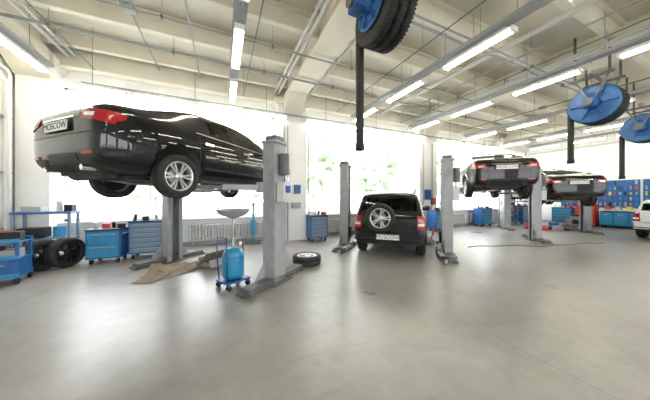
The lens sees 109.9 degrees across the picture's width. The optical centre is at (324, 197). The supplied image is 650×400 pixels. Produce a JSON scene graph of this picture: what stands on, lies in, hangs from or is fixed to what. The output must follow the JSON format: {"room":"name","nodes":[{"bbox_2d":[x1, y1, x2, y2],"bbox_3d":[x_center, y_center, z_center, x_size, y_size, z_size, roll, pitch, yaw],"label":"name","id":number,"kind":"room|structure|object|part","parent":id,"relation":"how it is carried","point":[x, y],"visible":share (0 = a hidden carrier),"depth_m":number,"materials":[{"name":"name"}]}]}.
{"room":"auto repair garage","nodes":[
{"label":"auto repair garage","id":0,"kind":"room"},
{"bbox_2d":[0,53,14,261],"bbox_3d":[-4.307,-1.275,-1.396,0.300,5.450,15.000,0,0,-24],"label":"wall","id":1,"kind":"structure","parent":0,"point":[3,71],"depth_m":4.98,"materials":[{"name":"paint"}]},
{"bbox_2d":[0,63,12,261],"bbox_3d":[-5.813,-0.689,2.559,0.190,4.278,5.450,0,0,-24],"label":"pipes","id":2,"kind":"object","parent":1,"relation":"attached to","point":[7,172],"visible":0.82,"depth_m":4.87,"materials":[{"name":"white metal"}]},
{"bbox_2d":[15,54,526,246],"bbox_3d":[2.876,-1.275,9.972,22.750,5.450,0.790,0,0,-24],"label":"wall","id":3,"kind":"structure","parent":0,"point":[36,98],"depth_m":6.88,"materials":[{"name":"paint"}]},
{"bbox_2d":[65,87,273,221],"bbox_3d":[-4.279,-1.125,7.021,5.380,3.470,0.080,0,0,-24],"label":"window","id":4,"kind":"structure","parent":3,"relation":"in","point":[67,90],"depth_m":6.54,"materials":[{"name":"white"}]},
{"bbox_2d":[284,123,308,239],"bbox_3d":[-0.979,-0.550,7.787,0.925,3.900,0.120,0,0,-24],"label":"conduit","id":5,"kind":"object","parent":3,"relation":"attached to","point":[297,188],"visible":0.66,"depth_m":7.71,"materials":[{"name":"grey paint"}]},
{"bbox_2d":[183,221,494,245],"bbox_3d":[2.841,1.390,10.050,22.150,0.120,0.020,0,0,-24],"label":"baseboard","id":6,"kind":"structure","parent":3,"relation":"attached to","point":[457,224],"depth_m":7.37,"materials":[{"name":"grey paint"}]},
{"bbox_2d":[306,122,409,213],"bbox_3d":[1.536,-1.125,9.647,5.300,3.470,0.080,0,0,-24],"label":"window","id":7,"kind":"structure","parent":3,"relation":"in","point":[307,123],"depth_m":9.98,"materials":[{"name":"white"}]},
{"bbox_2d":[364,126,374,131],"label":"ceiling lamp","id":8,"kind":"object","parent":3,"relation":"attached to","point":[371,129],"depth_m":8.89,"materials":[{"name":"white plastic"}]},
{"bbox_2d":[423,142,435,214],"bbox_3d":[4.738,-0.550,10.368,0.730,3.900,0.120,0,0,-24],"label":"conduit","id":9,"kind":"object","parent":3,"relation":"attached to","point":[426,193],"visible":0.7,"depth_m":10.29,"materials":[{"name":"white metal"}]},
{"bbox_2d":[437,141,491,209],"bbox_3d":[7.374,-1.125,12.283,5.150,3.470,0.080,0,0,-24],"label":"window","id":10,"kind":"structure","parent":3,"relation":"in","point":[450,144],"depth_m":12.61,"materials":[{"name":"white"}]},
{"bbox_2d":[0,222,649,399],"bbox_3d":[5.923,1.550,3.223,22.750,0.200,15.600,0,0,-24],"label":"floor","id":11,"kind":"structure","parent":0,"point":[557,321],"depth_m":2.55,"materials":[{"name":"concrete"}]},
{"bbox_2d":[0,230,32,283],"bbox_3d":[-5.608,1.002,3.802,0.815,0.895,0.500,0,0,-33],"label":"trolley","id":12,"kind":"object","parent":11,"relation":"on","point":[22,265],"visible":1,"depth_m":3.84,"materials":[{"name":"blue metal"}]},
{"bbox_2d":[23,239,54,270],"bbox_3d":[-5.691,1.140,4.584,0.200,0.620,0.620,0,0,8],"label":"wheel","id":13,"kind":"object","parent":11,"relation":"on","point":[39,246],"visible":0.42,"depth_m":4.51,"materials":[{"name":"rubber"}]},
{"bbox_2d":[9,201,80,260],"bbox_3d":[-6.277,0.760,5.154,0.950,1.380,0.400,0,0,-24],"label":"workbench","id":14,"kind":"object","parent":11,"relation":"on","point":[59,232],"visible":0.62,"depth_m":5.11,"materials":[{"name":"blue paint"}]},
{"bbox_2d":[44,237,84,267],"bbox_3d":[-5.432,1.140,4.789,0.200,0.620,0.620,0,0,8],"label":"wheel","id":15,"kind":"object","parent":11,"relation":"on","point":[65,252],"visible":0.99,"depth_m":4.72,"materials":[{"name":"rubber"}]},
{"bbox_2d":[84,221,128,264],"bbox_3d":[-4.919,0.995,5.227,0.687,0.910,0.551,0,0,-21],"label":"base cabinet","id":16,"kind":"object","parent":11,"relation":"on","point":[110,240],"visible":0.94,"depth_m":5.02,"materials":[{"name":"blue metal"}]},
{"bbox_2d":[127,214,161,258],"bbox_3d":[-4.327,0.920,5.715,0.847,1.059,0.531,0,0,-24],"label":"base cabinet","id":17,"kind":"object","parent":11,"relation":"on","point":[144,234],"visible":0.67,"depth_m":5.46,"materials":[{"name":"blue metal"}]},
{"bbox_2d":[131,260,197,283],"bbox_3d":[-2.980,1.389,4.380,0.934,0.119,1.040,0,0,-19],"label":"cardboard sheets","id":18,"kind":"object","parent":11,"relation":"on","point":[157,271],"visible":0.98,"depth_m":4.39,"materials":[{"name":"brown cardboard"}]},
{"bbox_2d":[197,249,224,267],"bbox_3d":[-2.400,1.282,4.942,0.427,0.313,0.585,0,0,26],"label":"cardboard box","id":19,"kind":"object","parent":11,"relation":"on","point":[209,260],"visible":0.74,"depth_m":4.76,"materials":[{"name":"cardboard"}]},
{"bbox_2d":[129,135,304,298],"bbox_3d":[-2.177,0.190,4.631,3.475,2.520,1.640,0,0,26],"label":"lift","id":20,"kind":"object","parent":11,"relation":"on","point":[273,272],"visible":0.76,"depth_m":3.89,"materials":[{"name":"metal"}]},
{"bbox_2d":[33,104,289,197],"bbox_3d":[-2.431,-0.778,4.856,2.211,1.557,4.655,0,0,15],"label":"car","id":21,"kind":"object","parent":20,"relation":"on","point":[117,149],"visible":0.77,"depth_m":3.12,"materials":[{"name":"black paint"}]},
{"bbox_3d":[-3.295,-0.875,2.802,0.520,0.115,0.041,0,0,21],"label":"licence plate","id":22,"kind":"part","parent":21,"relation":"part of","materials":[{"name":"white metal"}]},
{"bbox_2d":[189,221,262,245],"bbox_3d":[-3.012,1.120,7.278,2.300,0.660,0.175,0,0,-24],"label":"radiator","id":23,"kind":"object","parent":11,"relation":"on","point":[260,222],"visible":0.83,"depth_m":7.11,"materials":[{"name":"grey metal"}]},
{"bbox_2d":[216,209,250,290],"bbox_3d":[-1.520,0.819,3.780,0.550,1.262,0.550,0,0,37],"label":"tank","id":24,"kind":"object","parent":11,"relation":"on","point":[232,257],"visible":1,"depth_m":3.66,"materials":[{"name":"blue paint"}]},
{"bbox_2d":[246,203,260,244],"bbox_3d":[-2.300,0.800,7.300,0.400,1.300,0.400,0,0,-24],"label":"jack","id":25,"kind":"object","parent":11,"relation":"on","point":[251,242],"visible":1,"depth_m":7.26,"materials":[{"name":"blue paint"}]},
{"bbox_2d":[293,252,320,266],"bbox_3d":[-0.400,1.350,5.050,0.620,0.200,0.620,0,0,-24],"label":"wheel","id":26,"kind":"object","parent":11,"relation":"on","point":[306,259],"visible":0.98,"depth_m":4.83,"materials":[{"name":"rubber"}]},
{"bbox_2d":[306,210,328,241],"bbox_3d":[-0.244,0.936,7.778,0.707,1.028,0.501,0,0,-24],"label":"base cabinet","id":27,"kind":"object","parent":11,"relation":"on","point":[316,223],"visible":1,"depth_m":7.58,"materials":[{"name":"blue metal"}]},
{"bbox_2d":[328,218,354,235],"bbox_3d":[0.953,1.120,9.068,2.000,0.660,0.175,0,0,-24],"label":"radiator","id":28,"kind":"object","parent":11,"relation":"on","point":[333,224],"visible":0.4,"depth_m":8.74,"materials":[{"name":"grey metal"}]},
{"bbox_2d":[355,189,429,254],"bbox_3d":[2.135,0.597,7.111,2.219,1.706,4.085,0,0,21],"label":"suv car","id":29,"kind":"object","parent":11,"relation":"on","point":[386,218],"visible":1,"depth_m":5.36,"materials":[{"name":"black paint"}]},
{"bbox_3d":[1.461,0.915,5.326,0.520,0.115,0.061,0,0,21],"label":"licence plate","id":30,"kind":"part","parent":29,"relation":"part of","materials":[{"name":"white metal"}]},
{"bbox_2d":[332,155,460,263],"bbox_3d":[1.889,0.195,6.284,3.198,2.530,2.040,0,0,22],"label":"lift","id":31,"kind":"object","parent":11,"relation":"on","point":[449,174],"visible":0.98,"depth_m":5.69,"materials":[{"name":"metal"}]},
{"bbox_2d":[427,221,437,243],"bbox_3d":[3.310,1.070,7.207,0.280,0.757,0.938,0,0,-3],"label":"jack","id":32,"kind":"object","parent":11,"relation":"on","point":[429,240],"visible":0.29,"depth_m":7.12,"materials":[{"name":"metal"}]},
{"bbox_2d":[428,207,439,231],"bbox_3d":[5.017,0.918,10.099,0.787,1.064,0.501,0,0,-24],"label":"base cabinet","id":33,"kind":"object","parent":11,"relation":"on","point":[433,215],"visible":0.57,"depth_m":9.88,"materials":[{"name":"blue metal"}]},
{"bbox_2d":[453,213,465,225],"bbox_3d":[6.376,1.120,11.517,2.100,0.660,0.175,0,0,-24],"label":"radiator","id":34,"kind":"object","parent":11,"relation":"on","point":[457,217],"visible":0.43,"depth_m":11.65,"materials":[{"name":"grey metal"}]},
{"bbox_2d":[473,205,492,226],"bbox_3d":[8.195,0.912,11.808,0.887,1.077,0.501,0,0,-24],"label":"base cabinet","id":35,"kind":"object","parent":11,"relation":"on","point":[481,215],"visible":1,"depth_m":11.62,"materials":[{"name":"blue metal"}]},
{"bbox_2d":[470,212,495,224],"bbox_3d":[8.700,1.120,12.566,2.200,0.660,0.175,0,0,-24],"label":"radiator","id":36,"kind":"object","parent":11,"relation":"on","point":[493,213],"visible":0.2,"depth_m":12.47,"materials":[{"name":"grey metal"}]},
{"bbox_2d":[438,166,553,243],"bbox_3d":[5.980,0.190,8.350,3.306,2.520,1.540,0,0,21],"label":"lift","id":37,"kind":"object","parent":11,"relation":"on","point":[534,233],"visible":0.42,"depth_m":7.73,"materials":[{"name":"metal"}]},
{"bbox_2d":[453,153,539,197],"bbox_3d":[5.969,-0.788,8.591,2.219,1.557,4.553,0,0,21],"label":"car","id":38,"kind":"object","parent":37,"relation":"on","point":[490,173],"visible":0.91,"depth_m":6.68,"materials":[{"name":"black paint"}]},
{"bbox_3d":[5.173,-0.885,6.483,0.520,0.115,0.041,0,0,21],"label":"licence plate","id":39,"kind":"part","parent":38,"relation":"part of","materials":[{"name":"white metal"}]},
{"bbox_2d":[499,194,517,224],"bbox_3d":[9.979,0.547,12.406,0.940,1.805,0.440,0,0,-24],"label":"shelf","id":40,"kind":"object","parent":11,"relation":"on","point":[513,210],"visible":0.32,"depth_m":12.38,"materials":[{"name":"white metal"}]},
{"bbox_2d":[513,203,527,223],"bbox_3d":[11.194,0.866,12.943,0.887,1.168,0.501,0,0,-24],"label":"base cabinet","id":41,"kind":"object","parent":11,"relation":"on","point":[522,208],"visible":0.64,"depth_m":12.70,"materials":[{"name":"blue metal"}]},
{"bbox_2d":[469,243,603,246],"bbox_3d":[6.500,1.441,6.945,4.633,0.018,0.292,0,0,-7],"label":"air hose","id":42,"kind":"object","parent":11,"relation":"on","point":[577,243],"visible":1,"depth_m":6.92,"materials":[{"name":"black rubber"}]},
{"bbox_2d":[524,222,570,230],"bbox_3d":[10.352,1.288,10.594,1.752,0.325,0.998,0,0,-4],"label":"jack","id":43,"kind":"object","parent":11,"relation":"on","point":[555,226],"visible":0.87,"depth_m":10.24,"materials":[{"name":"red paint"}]},
{"bbox_2d":[497,172,604,234],"bbox_3d":[9.840,0.190,10.185,3.291,2.520,1.540,0,0,21],"label":"lift","id":44,"kind":"object","parent":11,"relation":"on","point":[585,212],"visible":0.53,"depth_m":10.03,"materials":[{"name":"metal"}]},
{"bbox_2d":[511,169,606,205],"bbox_3d":[9.789,-0.458,10.171,2.219,1.557,4.553,0,0,21],"label":"car","id":45,"kind":"object","parent":44,"relation":"on","point":[561,185],"visible":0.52,"depth_m":8.24,"materials":[{"name":"black paint"}]},
{"bbox_3d":[8.993,-0.555,8.063,0.520,0.115,0.041,0,0,21],"label":"licence plate","id":46,"kind":"part","parent":45,"relation":"part of","materials":[{"name":"white"}]},
{"bbox_2d":[551,205,574,221],"bbox_3d":[13.259,0.911,12.649,0.551,1.079,0.887,0,0,-24],"label":"base cabinet","id":47,"kind":"object","parent":11,"relation":"on","point":[559,214],"visible":0.66,"depth_m":12.56,"materials":[{"name":"blue metal"}]},
{"bbox_2d":[562,214,578,227],"bbox_3d":[12.443,1.125,11.323,1.200,0.650,0.900,0,0,-41],"label":"engine","id":48,"kind":"object","parent":11,"relation":"on","point":[573,221],"visible":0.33,"depth_m":11.10,"materials":[{"name":"metal"}]},
{"bbox_2d":[575,203,600,226],"bbox_3d":[13.630,0.836,11.828,0.551,1.229,0.787,0,0,-24],"label":"cabinet","id":49,"kind":"object","parent":11,"relation":"on","point":[595,212],"visible":0.46,"depth_m":11.51,"materials":[{"name":"red metal"}]},
{"bbox_2d":[598,206,637,226],"bbox_3d":[14.192,0.930,10.851,0.700,1.040,1.400,0,0,-24],"label":"workbench","id":50,"kind":"object","parent":11,"relation":"on","point":[609,216],"visible":0.68,"depth_m":10.87,"materials":[{"name":"blue metal"}]},
{"bbox_2d":[632,199,649,237],"bbox_3d":[13.065,0.725,8.203,4.101,1.451,2.219,0,0,-24],"label":"station wagon","id":51,"kind":"object","parent":11,"relation":"on","point":[641,217],"visible":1,"depth_m":7.99,"materials":[{"name":"white paint"}]},
{"bbox_2d":[0,0,649,148],"bbox_3d":[5.923,-3.503,3.223,22.750,1.394,15.600,0,0,-24],"label":"ceiling","id":52,"kind":"structure","parent":0,"point":[335,31],"depth_m":5.83,"materials":[{"name":"paint"}]},
{"bbox_2d":[0,5,53,67],"bbox_3d":[-5.641,-3.470,3.625,0.212,1.060,3.550,0,0,-24],"label":"cable tray","id":53,"kind":"object","parent":52,"relation":"attached to","point":[4,30],"visible":0.73,"depth_m":4.57,"materials":[{"name":"grey paint"}]},
{"bbox_2d":[0,32,48,72],"bbox_3d":[-6.043,-2.882,4.513,0.170,0.125,1.340,0,0,-24],"label":"ceiling lamp","id":54,"kind":"object","parent":53,"relation":"attached to","point":[4,40],"visible":1,"depth_m":4.54,"materials":[{"name":"white plastic"}]},
{"bbox_2d":[131,91,191,105],"bbox_3d":[-4.387,-2.703,6.193,1.340,0.125,0.170,0,0,-24],"label":"ceiling lamp","id":55,"kind":"object","parent":52,"relation":"attached to","point":[134,94],"visible":1,"depth_m":6.13,"materials":[{"name":"white plastic"}]},
{"bbox_2d":[228,0,248,97],"bbox_3d":[-0.268,-3.470,1.250,0.212,1.060,12.300,0,0,-24],"label":"cable tray","id":56,"kind":"object","parent":52,"relation":"attached to","point":[240,9],"visible":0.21,"depth_m":3.87,"materials":[{"name":"grey paint"}]},
{"bbox_2d":[229,77,237,102],"bbox_3d":[-2.470,-2.882,6.126,0.170,0.125,1.340,0,0,-24],"label":"ceiling lamp","id":57,"kind":"object","parent":56,"relation":"attached to","point":[233,84],"visible":1,"depth_m":5.99,"materials":[{"name":"white plastic"}]},
{"bbox_2d":[231,22,244,69],"bbox_3d":[-1.688,-2.882,4.395,0.170,0.125,1.340,0,0,-24],"label":"ceiling lamp","id":58,"kind":"object","parent":56,"relation":"attached to","point":[239,28],"visible":1,"depth_m":4.24,"materials":[{"name":"white plastic"}]},
{"bbox_2d":[81,68,491,145],"bbox_3d":[1.491,-3.200,8.848,16.200,0.900,0.050,0,0,-24],"label":"rail","id":59,"kind":"object","parent":52,"relation":"attached to","point":[125,89],"visible":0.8,"depth_m":7.06,"materials":[{"name":"grey metal"}]},
{"bbox_2d":[52,79,127,96],"bbox_3d":[-5.709,-2.703,5.597,1.340,0.125,0.170,0,0,-24],"label":"ceiling lamp","id":60,"kind":"object","parent":59,"relation":"attached to","point":[64,83],"visible":1,"depth_m":5.54,"materials":[{"name":"white plastic"}]},
{"bbox_2d":[196,101,245,113],"bbox_3d":[-3.066,-2.703,6.790,1.340,0.125,0.170,0,0,-24],"label":"ceiling lamp","id":61,"kind":"object","parent":59,"relation":"attached to","point":[201,103],"visible":1,"depth_m":6.73,"materials":[{"name":"white plastic"}]},
{"bbox_2d":[246,109,287,118],"bbox_3d":[-1.881,-2.703,7.325,1.340,0.125,0.170,0,0,-24],"label":"ceiling lamp","id":62,"kind":"object","parent":59,"relation":"attached to","point":[250,111],"visible":0.86,"depth_m":7.27,"materials":[{"name":"white plastic"}]},
{"bbox_2d":[305,118,340,126],"bbox_3d":[-0.058,-2.703,8.148,1.340,0.125,0.170,0,0,-24],"label":"ceiling lamp","id":63,"kind":"object","parent":59,"relation":"attached to","point":[312,120],"visible":1,"depth_m":8.10,"materials":[{"name":"white plastic"}]},
{"bbox_2d":[343,124,355,128],"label":"ceiling lamp","id":64,"kind":"object","parent":59,"relation":"attached to","point":[352,126],"depth_m":8.55,"materials":[{"name":"white plastic"}]},
{"bbox_2d":[375,129,402,135],"bbox_3d":[2.676,-2.703,9.383,1.340,0.125,0.170,0,0,-24],"label":"ceiling lamp","id":65,"kind":"object","parent":59,"relation":"attached to","point":[378,130],"visible":1,"depth_m":9.31,"materials":[{"name":"white plastic"}]},
{"bbox_2d":[401,133,426,138],"bbox_3d":[3.861,-2.703,9.918,1.340,0.125,0.170,0,0,-24],"label":"ceiling lamp","id":66,"kind":"object","parent":59,"relation":"attached to","point":[404,134],"visible":0.94,"depth_m":9.87,"materials":[{"name":"white plastic"}]},
{"bbox_2d":[439,138,460,143],"bbox_3d":[5.957,-2.703,10.864,1.340,0.125,0.170,0,0,-24],"label":"ceiling lamp","id":67,"kind":"object","parent":59,"relation":"attached to","point":[443,139],"visible":1,"depth_m":10.79,"materials":[{"name":"white plastic"}]},
{"bbox_2d":[461,142,481,146],"bbox_3d":[7.415,-2.703,11.522,1.340,0.125,0.170,0,0,-24],"label":"ceiling lamp","id":68,"kind":"object","parent":59,"relation":"attached to","point":[464,143],"visible":1,"depth_m":11.47,"materials":[{"name":"white plastic"}]},
{"bbox_2d":[482,145,499,149],"bbox_3d":[8.874,-2.703,12.181,1.340,0.125,0.170,0,0,-24],"label":"ceiling lamp","id":69,"kind":"object","parent":59,"relation":"attached to","point":[484,146],"visible":0.99,"depth_m":12.12,"materials":[{"name":"white plastic"}]},
{"bbox_2d":[0,0,649,139],"bbox_3d":[5.859,-3.610,3.304,21.800,0.780,14.200,0,0,-24],"label":"pipes","id":70,"kind":"object","parent":52,"relation":"hanging from","point":[127,6],"depth_m":5.19,"materials":[{"name":"white metal"}]},
{"bbox_2d":[25,0,649,132],"bbox_3d":[2.595,-3.521,2.927,12.680,0.959,11.200,0,0,-24],"label":"suspension cables","id":71,"kind":"object","parent":52,"relation":"hanging from","point":[25,0],"visible":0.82,"depth_m":4.92,"materials":[{"name":"metal"}]},
{"bbox_2d":[346,0,417,150],"bbox_3d":[0.772,-2.375,3.247,1.020,3.250,0.963,0,0,-24],"label":"hose reel","id":72,"kind":"object","parent":52,"relation":"hanging from","point":[381,25],"visible":1,"depth_m":3.12,"materials":[{"name":"rubber"}]},
{"bbox_2d":[351,0,552,117],"bbox_3d":[3.587,-3.470,2.991,0.212,1.060,12.300,0,0,-24],"label":"cable tray","id":73,"kind":"object","parent":52,"relation":"attached to","point":[531,6],"visible":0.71,"depth_m":4.51,"materials":[{"name":"grey paint"}]},
{"bbox_2d":[353,107,378,121],"bbox_3d":[1.385,-2.882,7.867,0.170,0.125,1.340,0,0,-24],"label":"ceiling lamp","id":74,"kind":"object","parent":73,"relation":"attached to","point":[373,109],"visible":0.74,"depth_m":7.58,"materials":[{"name":"white plastic"}]},
{"bbox_2d":[386,79,426,103],"bbox_3d":[2.147,-2.882,6.181,0.170,0.125,1.340,0,0,-24],"label":"ceiling lamp","id":75,"kind":"object","parent":73,"relation":"attached to","point":[417,83],"visible":1,"depth_m":6.05,"materials":[{"name":"white plastic"}]},
{"bbox_2d":[442,24,517,71],"bbox_3d":[2.929,-2.882,4.449,0.170,0.125,1.340,0,0,-24],"label":"ceiling lamp","id":76,"kind":"object","parent":73,"relation":"attached to","point":[504,32],"visible":1,"depth_m":4.30,"materials":[{"name":"white plastic"}]},
{"bbox_2d":[407,11,649,129],"bbox_3d":[5.637,-3.470,5.375,0.212,1.060,9.959,0,0,-24],"label":"cable tray","id":77,"kind":"object","parent":52,"relation":"hanging from","point":[643,38],"visible":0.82,"depth_m":5.52,"materials":[{"name":"grey paint"}]},
{"bbox_2d":[411,119,441,131],"bbox_3d":[3.983,-2.882,9.040,0.170,0.125,1.340,0,0,-24],"label":"ceiling lamp","id":78,"kind":"object","parent":77,"relation":"attached to","point":[435,121],"visible":1,"depth_m":8.92,"materials":[{"name":"white plastic"}]},
{"bbox_2d":[450,100,494,117],"bbox_3d":[4.723,-2.882,7.399,0.170,0.125,1.340,0,0,-24],"label":"ceiling lamp","id":79,"kind":"object","parent":77,"relation":"attached to","point":[485,103],"visible":1,"depth_m":7.29,"materials":[{"name":"white plastic"}]},
{"bbox_2d":[511,68,583,96],"bbox_3d":[5.485,-2.882,5.713,0.170,0.125,1.340,0,0,-24],"label":"ceiling lamp","id":80,"kind":"object","parent":77,"relation":"attached to","point":[572,72],"visible":1,"depth_m":5.60,"materials":[{"name":"white plastic"}]},
{"bbox_2d":[617,41,649,59],"bbox_3d":[6.246,-2.882,4.027,0.170,0.125,1.340,0,0,-24],"label":"ceiling lamp","id":81,"kind":"object","parent":77,"relation":"attached to","point":[644,46],"visible":1,"depth_m":4.43,"materials":[{"name":"white plastic"}]},
{"bbox_2d":[463,87,649,136],"bbox_3d":[8.873,-3.470,6.836,0.212,1.060,9.959,0,0,-24],"label":"cable tray","id":82,"kind":"object","parent":52,"relation":"hanging from","point":[647,89],"visible":0.73,"depth_m":8.72,"materials":[{"name":"grey paint"}]},
{"bbox_2d":[466,131,498,139],"bbox_3d":[7.218,-2.882,10.501,0.170,0.125,1.340,0,0,-24],"label":"ceiling lamp","id":83,"kind":"object","parent":82,"relation":"attached to","point":[491,132],"visible":1,"depth_m":10.41,"materials":[{"name":"white plastic"}]},
{"bbox_2d":[506,118,549,130],"bbox_3d":[7.918,-2.882,8.951,0.170,0.125,1.340,0,0,-24],"label":"ceiling lamp","id":84,"kind":"object","parent":82,"relation":"attached to","point":[543,119],"visible":1,"depth_m":8.87,"materials":[{"name":"white plastic"}]},
{"bbox_2d":[503,116,633,143],"bbox_3d":[11.502,-3.470,9.033,0.212,1.060,7.800,0,0,-24],"label":"cable tray","id":85,"kind":"object","parent":52,"relation":"hanging from","point":[626,118],"visible":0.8,"depth_m":10.57,"materials":[{"name":"grey paint"}]},
{"bbox_2d":[500,140,530,147],"bbox_3d":[10.102,-2.882,12.132,0.170,0.125,1.340,0,0,-24],"label":"ceiling lamp","id":86,"kind":"object","parent":85,"relation":"attached to","point":[525,141],"visible":1,"depth_m":12.06,"materials":[{"name":"white plastic"}]},
{"bbox_2d":[536,132,575,140],"bbox_3d":[10.761,-2.882,10.674,0.170,0.125,1.340,0,0,-24],"label":"ceiling lamp","id":87,"kind":"object","parent":85,"relation":"attached to","point":[562,134],"visible":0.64,"depth_m":10.70,"materials":[{"name":"white plastic"}]},
{"bbox_2d":[583,121,625,132],"bbox_3d":[11.419,-2.882,9.216,0.170,0.125,1.340,0,0,-24],"label":"ceiling lamp","id":88,"kind":"object","parent":85,"relation":"attached to","point":[620,123],"visible":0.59,"depth_m":9.27,"materials":[{"name":"white plastic"}]},
{"bbox_2d":[527,123,619,146],"bbox_3d":[13.092,-3.470,11.343,0.212,1.060,4.900,0,0,-24],"label":"cable tray","id":89,"kind":"object","parent":52,"relation":"attached to","point":[613,131],"visible":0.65,"depth_m":11.55,"materials":[{"name":"grey paint"}]},
{"bbox_2d":[530,144,561,149],"bbox_3d":[12.413,-2.882,12.846,0.170,0.125,1.340,0,0,-24],"label":"ceiling lamp","id":90,"kind":"object","parent":89,"relation":"attached to","point":[552,145],"visible":1,"depth_m":12.79,"materials":[{"name":"white plastic"}]},
{"bbox_2d":[574,136,607,142],"bbox_3d":[13.072,-2.882,11.388,0.170,0.125,1.340,0,0,-24],"label":"ceiling lamp","id":91,"kind":"object","parent":89,"relation":"attached to","point":[601,137],"visible":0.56,"depth_m":11.23,"materials":[{"name":"white plastic"}]},
{"bbox_2d":[567,38,630,163],"bbox_3d":[6.625,-2.450,5.593,1.020,3.100,0.963,0,0,-24],"label":"hose reel","id":92,"kind":"object","parent":52,"relation":"hanging from","point":[601,103],"visible":1,"depth_m":5.46,"materials":[{"name":"rubber"}]},
{"bbox_2d":[618,77,649,178],"bbox_3d":[10.391,-2.325,7.458,1.020,3.350,0.963,0,0,-24],"label":"hose reel","id":93,"kind":"object","parent":52,"relation":"hanging from","point":[636,129],"visible":0.99,"depth_m":7.53,"materials":[{"name":"metal"}]},
{"bbox_2d":[527,116,649,223],"bbox_3d":[16.154,-1.275,7.842,0.300,5.450,15.000,0,0,-24],"label":"wall","id":94,"kind":"structure","parent":0,"point":[603,160],"depth_m":11.83,"materials":[{"name":"paint"}]},
{"bbox_2d":[528,140,629,155],"bbox_3d":[15.990,-2.750,7.768,0.060,0.100,14.800,0,0,-24],"label":"trim","id":95,"kind":"structure","parent":94,"relation":"attached to","point":[615,142],"depth_m":12.35,"materials":[{"name":"grey"}]},
{"bbox_2d":[542,220,632,228],"bbox_3d":[16.008,1.390,7.777,0.020,0.120,14.900,0,0,-24],"label":"baseboard","id":96,"kind":"structure","parent":94,"relation":"attached to","point":[542,220],"depth_m":11.80,"materials":[{"name":"grey paint"}]},
{"bbox_2d":[561,179,649,207],"bbox_3d":[14.412,-0.200,11.226,0.070,1.350,4.120,0,0,-24],"label":"board","id":97,"kind":"object","parent":94,"relation":"attached to","point":[622,193],"visible":0.42,"depth_m":11.06,"materials":[{"name":"blue paint"}]},
{"label":"outside","id":98,"kind":"structure","parent":0,"visible":0},
{"bbox_2d":[72,202,516,218],"bbox_3d":[5.468,1.800,2.469,160.000,0.100,160.000,0,0,-24],"label":"ground","id":99,"kind":"structure","parent":98,"point":[110,210],"depth_m":38.00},
{"bbox_2d":[118,185,191,216],"bbox_3d":[-13.647,-0.588,18.066,5.401,10.205,6.446,0,0,-24],"label":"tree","id":100,"kind":"object","parent":99,"relation":"on","point":[141,191],"visible":0.06,"depth_m":16.79,"materials":[{"name":"green plant"}]},
{"bbox_2d":[241,134,263,213],"bbox_3d":[-6.379,-1.074,23.282,7.775,10.628,6.478,0,0,-39],"label":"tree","id":101,"kind":"object","parent":99,"relation":"on","point":[258,196],"visible":0.04,"depth_m":22.00,"materials":[{"name":"green plant"}]},
{"bbox_2d":[306,126,352,211],"bbox_3d":[-1.235,-1.846,24.994,8.376,14.054,8.945,0,0,-24],"label":"tree","id":102,"kind":"object","parent":99,"relation":"on","point":[325,154],"visible":0.7,"depth_m":23.83,"materials":[{"name":"green plant"}]},
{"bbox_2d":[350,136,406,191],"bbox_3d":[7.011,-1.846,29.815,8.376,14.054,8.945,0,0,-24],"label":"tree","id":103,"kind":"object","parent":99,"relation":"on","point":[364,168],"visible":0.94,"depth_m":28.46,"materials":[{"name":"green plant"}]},
{"bbox_2d":[437,145,479,195],"bbox_3d":[19.792,-2.354,37.880,10.550,12.960,10.511,0,0,-24],"label":"tree","id":104,"kind":"object","parent":99,"relation":"on","point":[460,155],"visible":0.16,"depth_m":35.66,"materials":[{"name":"green plant"}]}
]}

